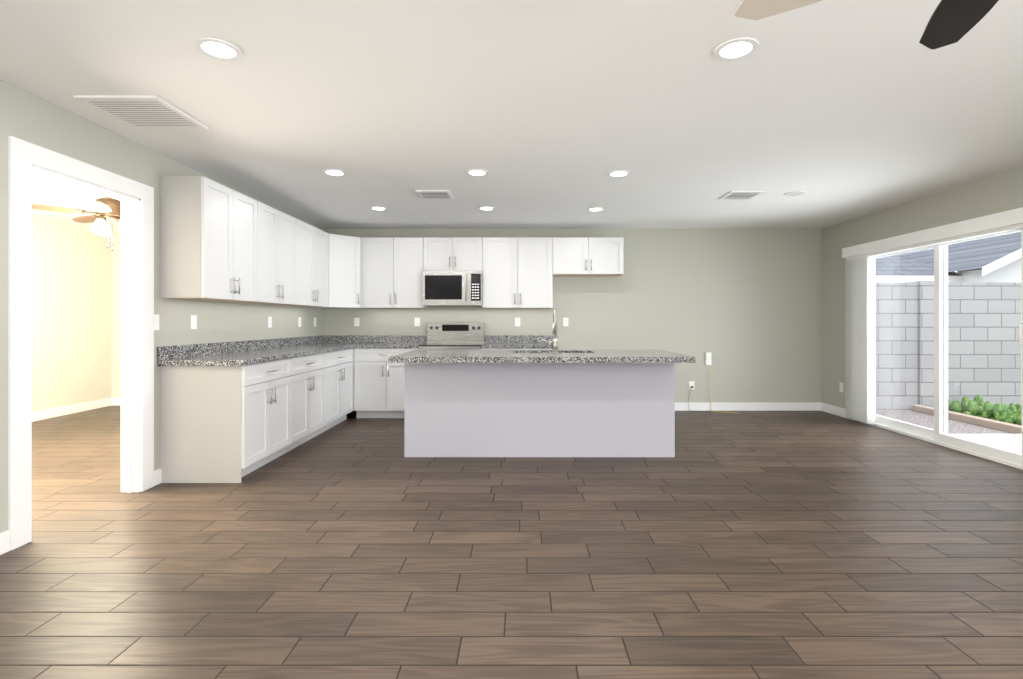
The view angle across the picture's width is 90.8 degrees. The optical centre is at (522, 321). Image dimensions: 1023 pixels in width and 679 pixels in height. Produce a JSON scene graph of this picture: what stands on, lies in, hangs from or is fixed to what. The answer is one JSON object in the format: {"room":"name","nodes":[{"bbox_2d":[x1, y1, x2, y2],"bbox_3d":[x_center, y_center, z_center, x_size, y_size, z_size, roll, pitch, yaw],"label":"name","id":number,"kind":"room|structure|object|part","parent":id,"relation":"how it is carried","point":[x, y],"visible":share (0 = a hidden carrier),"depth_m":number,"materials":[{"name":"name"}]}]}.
{"room":"kitchen","nodes":[
{"label":"kitchen","id":0,"kind":"room"},
{"bbox_2d":[32,218,111,411],"bbox_3d":[-5.940,-0.025,4.410,0.120,2.450,5.860,0,0,0],"label":"wall","id":1,"kind":"structure","parent":0,"point":[71,315],"depth_m":6.56,"materials":[{"name":"beige paint"}]},
{"bbox_2d":[32,398,111,421],"bbox_3d":[-5.871,1.145,4.410,0.018,0.110,5.620,0,0,0],"label":"baseboard","id":2,"kind":"structure","parent":1,"relation":"attached to","point":[57,412],"depth_m":6.54,"materials":[{"name":"white wood"}]},
{"bbox_2d":[112,234,120,397],"bbox_3d":[-4.347,-0.025,7.280,3.066,2.450,0.120,0,0,0],"label":"wall","id":3,"kind":"structure","parent":0,"point":[116,322],"depth_m":7.22,"materials":[{"name":"beige paint"}]},
{"bbox_2d":[112,398,120,405],"bbox_3d":[-4.350,1.145,7.211,3.000,0.110,0.018,0,0,0],"label":"baseboard","id":4,"kind":"structure","parent":3,"relation":"attached to","point":[115,401],"depth_m":7.21,"materials":[{"name":"white wood"}]},
{"bbox_2d":[0,80,321,532],"bbox_3d":[-2.754,-0.025,1.970,0.120,2.450,10.740,0,0,0],"label":"wall","id":5,"kind":"structure","parent":0,"point":[30,118],"depth_m":3.49,"materials":[{"name":"beige paint"}]},
{"bbox_2d":[0,530,9,554],"bbox_3d":[-2.685,1.145,-0.365,0.018,0.110,6.010,0,0,0],"label":"baseboard","id":6,"kind":"structure","parent":5,"relation":"attached to","point":[4,536],"depth_m":2.61,"materials":[{"name":"white wood"}]},
{"bbox_2d":[8,136,153,549],"bbox_3d":[-2.754,0.110,3.152,0.156,2.180,1.023,0,0,0],"label":"door frame","id":7,"kind":"structure","parent":5,"relation":"attached to","point":[26,160],"depth_m":3.09,"materials":[{"name":"white wood"}]},
{"bbox_2d":[154,314,158,329],"bbox_3d":[-2.688,0.005,3.700,0.010,0.115,0.070,0,0,0],"label":"light switch","id":8,"kind":"object","parent":5,"relation":"attached to","point":[156,321],"visible":0.81,"depth_m":3.70,"materials":[{"name":"white plastic"}]},
{"bbox_2d":[191,315,196,328],"bbox_3d":[-2.688,0.005,4.130,0.010,0.115,0.070,0,0,0],"label":"light switch","id":9,"kind":"object","parent":5,"relation":"attached to","point":[193,321],"visible":1,"depth_m":4.12,"materials":[{"name":"white plastic"}]},
{"bbox_2d":[160,176,256,301],"bbox_3d":[-2.512,-0.630,4.130,0.360,0.906,0.764,0,0,0],"label":"upper cabinet","id":10,"kind":"object","parent":5,"relation":"attached to","point":[208,239],"visible":1,"depth_m":3.78,"materials":[{"name":"white"}]},
{"bbox_2d":[231,201,295,304],"bbox_3d":[-2.512,-0.630,4.893,0.360,0.906,0.761,0,0,0],"label":"upper cabinet","id":11,"kind":"object","parent":5,"relation":"attached to","point":[276,257],"visible":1,"depth_m":4.84,"materials":[{"name":"white"}]},
{"bbox_2d":[268,317,271,327],"bbox_3d":[-2.689,0.005,5.380,0.009,0.115,0.070,0,0,0],"label":"electrical outlet","id":12,"kind":"object","parent":5,"relation":"attached to","point":[269,321],"visible":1,"depth_m":5.36,"materials":[{"name":"white plastic"}]},
{"bbox_2d":[298,317,300,326],"bbox_3d":[-2.689,0.005,6.100,0.009,0.115,0.070,0,0,0],"label":"electrical outlet","id":13,"kind":"object","parent":5,"relation":"attached to","point":[299,321],"visible":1,"depth_m":6.09,"materials":[{"name":"white plastic"}]},
{"bbox_2d":[277,219,328,306],"bbox_3d":[-2.512,-0.630,5.731,0.360,0.906,0.914,0,0,0],"label":"upper cabinet","id":14,"kind":"object","parent":5,"relation":"attached to","point":[312,266],"visible":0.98,"depth_m":5.67,"materials":[{"name":"white"}]},
{"bbox_2d":[0,406,1022,678],"bbox_3d":[-0.920,1.250,1.910,10.160,0.100,10.860,0,0,0],"label":"floor","id":15,"kind":"structure","parent":0,"point":[768,546],"depth_m":2.51,"materials":[{"name":"tile"}]},
{"bbox_2d":[160,359,290,482],"bbox_3d":[-2.362,0.764,4.130,0.660,0.872,0.764,0,0,0],"label":"base cabinet","id":16,"kind":"object","parent":15,"relation":"on","point":[225,424],"visible":0.94,"depth_m":3.75,"materials":[{"name":"white wood"}]},
{"bbox_2d":[281,353,323,454],"bbox_3d":[-2.362,0.764,4.893,0.660,0.872,0.761,0,0,0],"label":"base cabinet","id":17,"kind":"object","parent":15,"relation":"on","point":[307,397],"visible":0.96,"depth_m":4.84,"materials":[{"name":"white wood"}]},
{"bbox_2d":[316,349,353,435],"bbox_3d":[-2.362,0.764,5.734,0.660,0.872,0.919,0,0,0],"label":"base cabinet","id":18,"kind":"object","parent":15,"relation":"on","point":[338,386],"visible":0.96,"depth_m":5.68,"materials":[{"name":"white wood"}]},
{"bbox_2d":[157,335,356,365],"bbox_3d":[-2.362,0.256,5.256,0.660,0.142,3.083,0,0,0],"label":"countertop","id":19,"kind":"structure","parent":18,"relation":"on","point":[241,353],"depth_m":4.50,"materials":[{"name":"stone"}]},
{"bbox_2d":[357,335,426,347],"bbox_3d":[-1.652,0.256,6.478,0.759,0.142,0.641,0,0,0],"label":"countertop","id":20,"kind":"structure","parent":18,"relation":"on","point":[363,341],"depth_m":6.78,"materials":[{"name":"stone"}]},
{"bbox_2d":[354,348,418,417],"bbox_3d":[-1.667,0.764,6.468,0.785,0.872,0.660,0,0,0],"label":"base cabinet","id":21,"kind":"object","parent":15,"relation":"on","point":[378,385],"visible":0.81,"depth_m":6.18,"materials":[{"name":"white wood"}]},
{"bbox_2d":[419,322,483,349],"bbox_3d":[-0.890,0.605,6.454,0.756,1.190,0.685,0,0,0],"label":"range","id":22,"kind":"object","parent":15,"relation":"on","point":[455,335],"visible":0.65,"depth_m":6.72,"materials":[{"name":"silver metal"}]},
{"bbox_2d":[481,348,552,349],"bbox_3d":[-0.057,0.764,6.468,0.899,0.872,0.660,0,0,0],"label":"base cabinet","id":23,"kind":"object","parent":15,"relation":"on","point":[516,348],"visible":0.08,"depth_m":6.18,"materials":[{"name":"white wood"}]},
{"bbox_2d":[481,335,553,347],"bbox_3d":[-0.040,0.256,6.479,0.932,0.142,0.638,0,0,0],"label":"countertop","id":24,"kind":"structure","parent":23,"relation":"on","point":[490,341],"depth_m":6.78,"materials":[{"name":"stone"}]},
{"bbox_2d":[404,363,674,456],"bbox_3d":[0.155,0.766,4.744,2.392,0.868,0.572,0,0,0],"label":"kitchen island","id":25,"kind":"object","parent":15,"relation":"on","point":[539,409],"visible":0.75,"depth_m":4.46,"materials":[{"name":"grey paint"}]},
{"bbox_2d":[388,350,695,362],"bbox_3d":[0.159,0.308,4.555,2.471,0.046,1.010,0,0,0],"label":"island countertop","id":26,"kind":"structure","parent":25,"relation":"on","point":[537,356],"depth_m":4.12,"materials":[{"name":"stone"}]},
{"bbox_2d":[542,309,558,353],"bbox_3d":[0.251,0.086,4.583,0.157,0.398,0.216,0,0,0],"label":"island faucet","id":27,"kind":"object","parent":26,"relation":"on","point":[554,342],"visible":1,"depth_m":4.50,"materials":[{"name":"silver metal"}]},
{"bbox_2d":[0,0,1022,233],"bbox_3d":[-0.920,-1.300,1.910,10.160,0.100,10.860,0,0,0],"label":"ceiling","id":28,"kind":"structure","parent":0,"point":[548,114],"depth_m":2.88,"materials":[{"name":"paint"}]},
{"bbox_2d":[32,197,120,250],"bbox_3d":[-3.774,-0.950,4.683,1.172,0.600,1.164,0,0,0],"label":"ceiling fan","id":29,"kind":"object","parent":28,"relation":"hanging from","point":[107,210],"visible":0.67,"depth_m":4.55,"materials":[{"name":"brown metal"}]},
{"bbox_2d":[73,96,207,128],"bbox_3d":[-2.250,-1.244,3.015,0.460,0.012,0.460,0,0,0],"label":"ceiling vent","id":30,"kind":"object","parent":28,"relation":"in","point":[146,112],"visible":1,"depth_m":2.97,"materials":[{"name":"white metal"}]},
{"bbox_2d":[194,37,242,60],"bbox_3d":[-1.390,-1.246,2.310,0.190,0.006,0.190,0,0,0],"label":"recessed light","id":31,"kind":"object","parent":28,"relation":"in","point":[219,49],"visible":1,"depth_m":2.30,"materials":[{"name":"white plastic"}]},
{"bbox_2d":[322,169,346,175],"bbox_3d":[-1.570,-1.246,4.220,0.190,0.006,0.190,0,0,0],"label":"recessed light","id":32,"kind":"object","parent":28,"relation":"in","point":[333,172],"visible":0.98,"depth_m":4.21,"materials":[{"name":"white plastic"}]},
{"bbox_2d":[370,206,386,210],"bbox_3d":[-1.580,-1.246,5.550,0.190,0.006,0.190,0,0,0],"label":"recessed light","id":33,"kind":"object","parent":28,"relation":"in","point":[379,208],"visible":0.98,"depth_m":5.55,"materials":[{"name":"white plastic"}]},
{"bbox_2d":[415,190,453,199],"bbox_3d":[-0.855,-1.244,4.950,0.320,0.012,0.320,0,0,0],"label":"ceiling vent","id":34,"kind":"object","parent":28,"relation":"in","point":[434,194],"visible":1,"depth_m":4.92,"materials":[{"name":"white metal"}]},
{"bbox_2d":[466,169,488,175],"bbox_3d":[-0.375,-1.246,4.220,0.190,0.006,0.190,0,0,0],"label":"recessed light","id":35,"kind":"object","parent":28,"relation":"in","point":[475,172],"visible":0.98,"depth_m":4.21,"materials":[{"name":"white plastic"}]},
{"bbox_2d":[478,206,494,210],"bbox_3d":[-0.390,-1.246,5.550,0.190,0.006,0.190,0,0,0],"label":"recessed light","id":36,"kind":"object","parent":28,"relation":"in","point":[486,208],"visible":1,"depth_m":5.55,"materials":[{"name":"white"}]},
{"bbox_2d":[587,207,603,211],"bbox_3d":[0.820,-1.246,5.600,0.190,0.006,0.190,0,0,0],"label":"recessed light","id":37,"kind":"object","parent":28,"relation":"in","point":[595,209],"visible":0.94,"depth_m":5.60,"materials":[{"name":"white"}]},
{"bbox_2d":[607,170,629,176],"bbox_3d":[0.815,-1.246,4.250,0.190,0.006,0.190,0,0,0],"label":"recessed light","id":38,"kind":"object","parent":28,"relation":"in","point":[619,173],"visible":0.96,"depth_m":4.24,"materials":[{"name":"white plastic"}]},
{"bbox_2d":[714,37,758,60],"bbox_3d":[0.980,-1.246,2.310,0.190,0.006,0.190,0,0,0],"label":"recessed light","id":39,"kind":"object","parent":28,"relation":"in","point":[736,49],"visible":1,"depth_m":2.30,"materials":[{"name":"white plastic"}]},
{"bbox_2d":[719,191,764,199],"bbox_3d":[2.160,-1.244,4.970,0.320,0.012,0.320,0,0,0],"label":"ceiling vent","id":40,"kind":"object","parent":28,"relation":"in","point":[740,195],"visible":1,"depth_m":4.96,"materials":[{"name":"white metal"}]},
{"bbox_2d":[784,191,805,196],"bbox_3d":[2.660,-1.246,4.920,0.190,0.006,0.190,0,0,0],"label":"recessed light","id":41,"kind":"object","parent":28,"relation":"in","point":[794,193],"visible":0.98,"depth_m":4.90,"materials":[{"name":"white plastic"}]},
{"bbox_2d":[734,0,998,48],"bbox_3d":[1.198,-1.065,1.087,1.221,0.370,1.256,0,0,0],"label":"ceiling fan","id":42,"kind":"object","parent":28,"relation":"hanging from","point":[951,21],"visible":1,"depth_m":1.51,"materials":[{"name":"brown wood"}]},
{"bbox_2d":[322,229,820,401],"bbox_3d":[0.733,-0.025,6.860,6.854,2.450,0.120,0,0,0],"label":"wall","id":43,"kind":"structure","parent":0,"point":[743,306],"depth_m":6.80,"materials":[{"name":"beige paint"}]},
{"bbox_2d":[307,234,363,307],"bbox_3d":[-2.361,-0.630,6.491,0.662,0.906,0.613,0,0,0],"label":"upper cabinet","id":44,"kind":"object","parent":43,"relation":"attached to","point":[344,271],"depth_m":6.34,"materials":[{"name":"white"}]},
{"bbox_3d":[-2.057,-0.630,6.646,0.053,0.906,0.303,0,0,0],"label":"wall cabinet filler","id":45,"kind":"part","parent":44,"relation":"part of","materials":[{"name":"white wood"}]},
{"bbox_2d":[354,318,358,325],"bbox_3d":[-2.230,0.005,6.795,0.070,0.115,0.009,0,0,0],"label":"electrical outlet","id":46,"kind":"object","parent":43,"relation":"attached to","point":[356,321],"visible":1,"depth_m":6.79,"materials":[{"name":"white plastic"}]},
{"bbox_2d":[364,238,427,307],"bbox_3d":[-1.651,-0.630,6.618,0.759,0.906,0.360,0,0,0],"label":"upper cabinet","id":47,"kind":"object","parent":43,"relation":"attached to","point":[393,268],"visible":0.98,"depth_m":6.48,"materials":[{"name":"white"}]},
{"bbox_2d":[415,318,419,325],"bbox_3d":[-1.415,0.005,6.795,0.070,0.115,0.009,0,0,0],"label":"electrical outlet","id":48,"kind":"object","parent":43,"relation":"attached to","point":[417,321],"visible":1,"depth_m":6.79,"materials":[{"name":"white plastic"}]},
{"bbox_2d":[423,238,482,271],"bbox_3d":[-0.890,-0.867,6.618,0.759,0.433,0.360,0,0,0],"label":"upper cabinet","id":49,"kind":"object","parent":43,"relation":"attached to","point":[452,254],"visible":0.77,"depth_m":6.48,"materials":[{"name":"white"}]},
{"bbox_2d":[422,271,482,306],"bbox_3d":[-0.890,-0.424,6.571,0.756,0.447,0.450,0,0,0],"label":"microwave","id":50,"kind":"object","parent":49,"relation":"attached to","point":[452,288],"visible":0.98,"depth_m":6.39,"materials":[{"name":"silver metal"}]},
{"bbox_2d":[515,318,519,325],"bbox_3d":[-0.060,0.005,6.795,0.070,0.115,0.009,0,0,0],"label":"electrical outlet","id":51,"kind":"object","parent":43,"relation":"attached to","point":[517,321],"visible":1,"depth_m":6.79,"materials":[{"name":"white plastic"}]},
{"bbox_2d":[483,238,552,307],"bbox_3d":[-0.058,-0.630,6.618,0.904,0.906,0.360,0,0,0],"label":"upper cabinet","id":52,"kind":"object","parent":43,"relation":"attached to","point":[517,272],"visible":1,"depth_m":6.48,"materials":[{"name":"white wood"}]},
{"bbox_2d":[563,318,567,325],"bbox_3d":[0.590,0.005,6.795,0.070,0.115,0.009,0,0,0],"label":"electrical outlet","id":53,"kind":"object","parent":43,"relation":"attached to","point":[565,321],"visible":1,"depth_m":6.79,"materials":[{"name":"white plastic"}]},
{"bbox_2d":[553,238,623,275],"bbox_3d":[0.851,-0.847,6.618,0.912,0.473,0.360,0,0,0],"label":"upper cabinet","id":54,"kind":"object","parent":43,"relation":"attached to","point":[588,256],"visible":1,"depth_m":6.48,"materials":[{"name":"white"}]},
{"bbox_2d":[689,381,694,389],"bbox_3d":[2.290,0.860,6.795,0.070,0.115,0.009,0,0,0],"label":"electrical outlet","id":55,"kind":"object","parent":43,"relation":"attached to","point":[691,383],"visible":0.85,"depth_m":6.79,"materials":[{"name":"white plastic"}]},
{"bbox_2d":[688,352,738,413],"bbox_3d":[2.519,0.806,6.667,0.583,0.782,0.265,0,0,0],"label":"electrical cable","id":56,"kind":"object","parent":43,"relation":"attached to","point":[708,358],"visible":0.96,"depth_m":6.77,"materials":[{"name":"white plastic"}]},
{"bbox_2d":[675,402,820,410],"bbox_3d":[2.240,1.145,6.791,3.600,0.110,0.018,0,0,0],"label":"baseboard","id":57,"kind":"structure","parent":43,"relation":"attached to","point":[679,406],"depth_m":6.78,"materials":[{"name":"white wood"}]},
{"bbox_2d":[821,167,1022,420],"bbox_3d":[4.100,-0.025,1.700,0.120,2.450,10.200,0,0,0],"label":"wall","id":58,"kind":"structure","parent":0,"point":[999,193],"depth_m":5.76,"materials":[{"name":"beige paint"}]},
{"bbox_2d":[821,402,852,419],"bbox_3d":[4.032,1.145,6.445,0.015,0.110,0.650,0,0,0],"label":"baseboard","id":59,"kind":"structure","parent":58,"relation":"attached to","point":[838,411],"depth_m":6.51,"materials":[{"name":"white wood"}]},
{"bbox_2d":[839,382,842,391],"bbox_3d":[4.035,0.830,6.370,0.009,0.115,0.070,0,0,0],"label":"electrical outlet","id":60,"kind":"object","parent":58,"relation":"attached to","point":[840,387],"visible":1,"depth_m":6.37,"materials":[{"name":"white plastic"}]},
{"bbox_2d":[842,207,1022,257],"bbox_3d":[3.977,-0.835,5.030,0.124,0.120,2.280,0,0,0],"label":"valance","id":61,"kind":"object","parent":58,"relation":"attached to","point":[1001,219],"visible":0.9,"depth_m":4.69,"materials":[{"name":"white plastic"}]},
{"bbox_2d":[870,229,1022,469],"bbox_3d":[4.080,0.175,5.045,0.143,2.050,2.110,0,0,0],"label":"sliding glass door","id":62,"kind":"structure","parent":58,"relation":"in","point":[938,434],"depth_m":4.90,"materials":[{"name":"clear glass"}]},
{"bbox_2d":[845,223,1022,423],"bbox_3d":[3.979,0.190,5.045,0.089,1.950,2.210,0,0,0],"label":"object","id":63,"kind":"object","parent":62,"relation":"attached to","point":[860,338],"visible":1,"depth_m":5.84,"materials":[{"name":"white paint"}]},
{"label":"outside","id":64,"kind":"structure","parent":0,"visible":0},
{"bbox_2d":[875,410,1012,433],"bbox_3d":[22.080,1.400,13.000,35.840,0.200,54.000,0,0,0],"label":"ground","id":65,"kind":"structure","parent":64,"point":[929,421],"depth_m":6.49,"materials":[{"name":"grey gravel"}]},
{"bbox_2d":[875,232,1020,281],"bbox_3d":[10.500,-0.985,14.745,15.800,4.570,9.110,0,0,0],"label":"house","id":66,"kind":"structure","parent":65,"relation":"on","point":[978,243],"depth_m":11.17,"materials":[{"name":"paint"}]},
{"bbox_2d":[875,281,1020,409],"bbox_3d":[13.090,0.350,-0.150,17.820,1.900,15.700,0,0,0],"label":"wall","id":67,"kind":"structure","parent":65,"relation":"on","point":[912,359],"depth_m":7.45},
{"bbox_2d":[911,405,1020,433],"bbox_3d":[5.710,1.255,3.925,0.220,0.090,6.872,0,0,0],"label":"curb","id":68,"kind":"object","parent":65,"relation":"on","point":[961,418],"depth_m":6.33,"materials":[{"name":"concrete"}]},
{"bbox_2d":[948,395,1020,424],"bbox_3d":[9.950,1.157,3.691,8.100,0.302,7.382,0,0,0],"label":"garden","id":69,"kind":"object","parent":65,"relation":"on","point":[991,412],"depth_m":6.73,"materials":[{"name":"green plant"}]},
{"bbox_2d":[948,434,1020,453],"bbox_3d":[4.870,1.275,1.810,1.420,0.050,7.620,0,0,0],"label":"patio slab","id":70,"kind":"object","parent":65,"relation":"on","point":[990,438],"depth_m":5.34,"materials":[{"name":"concrete"}]}
]}

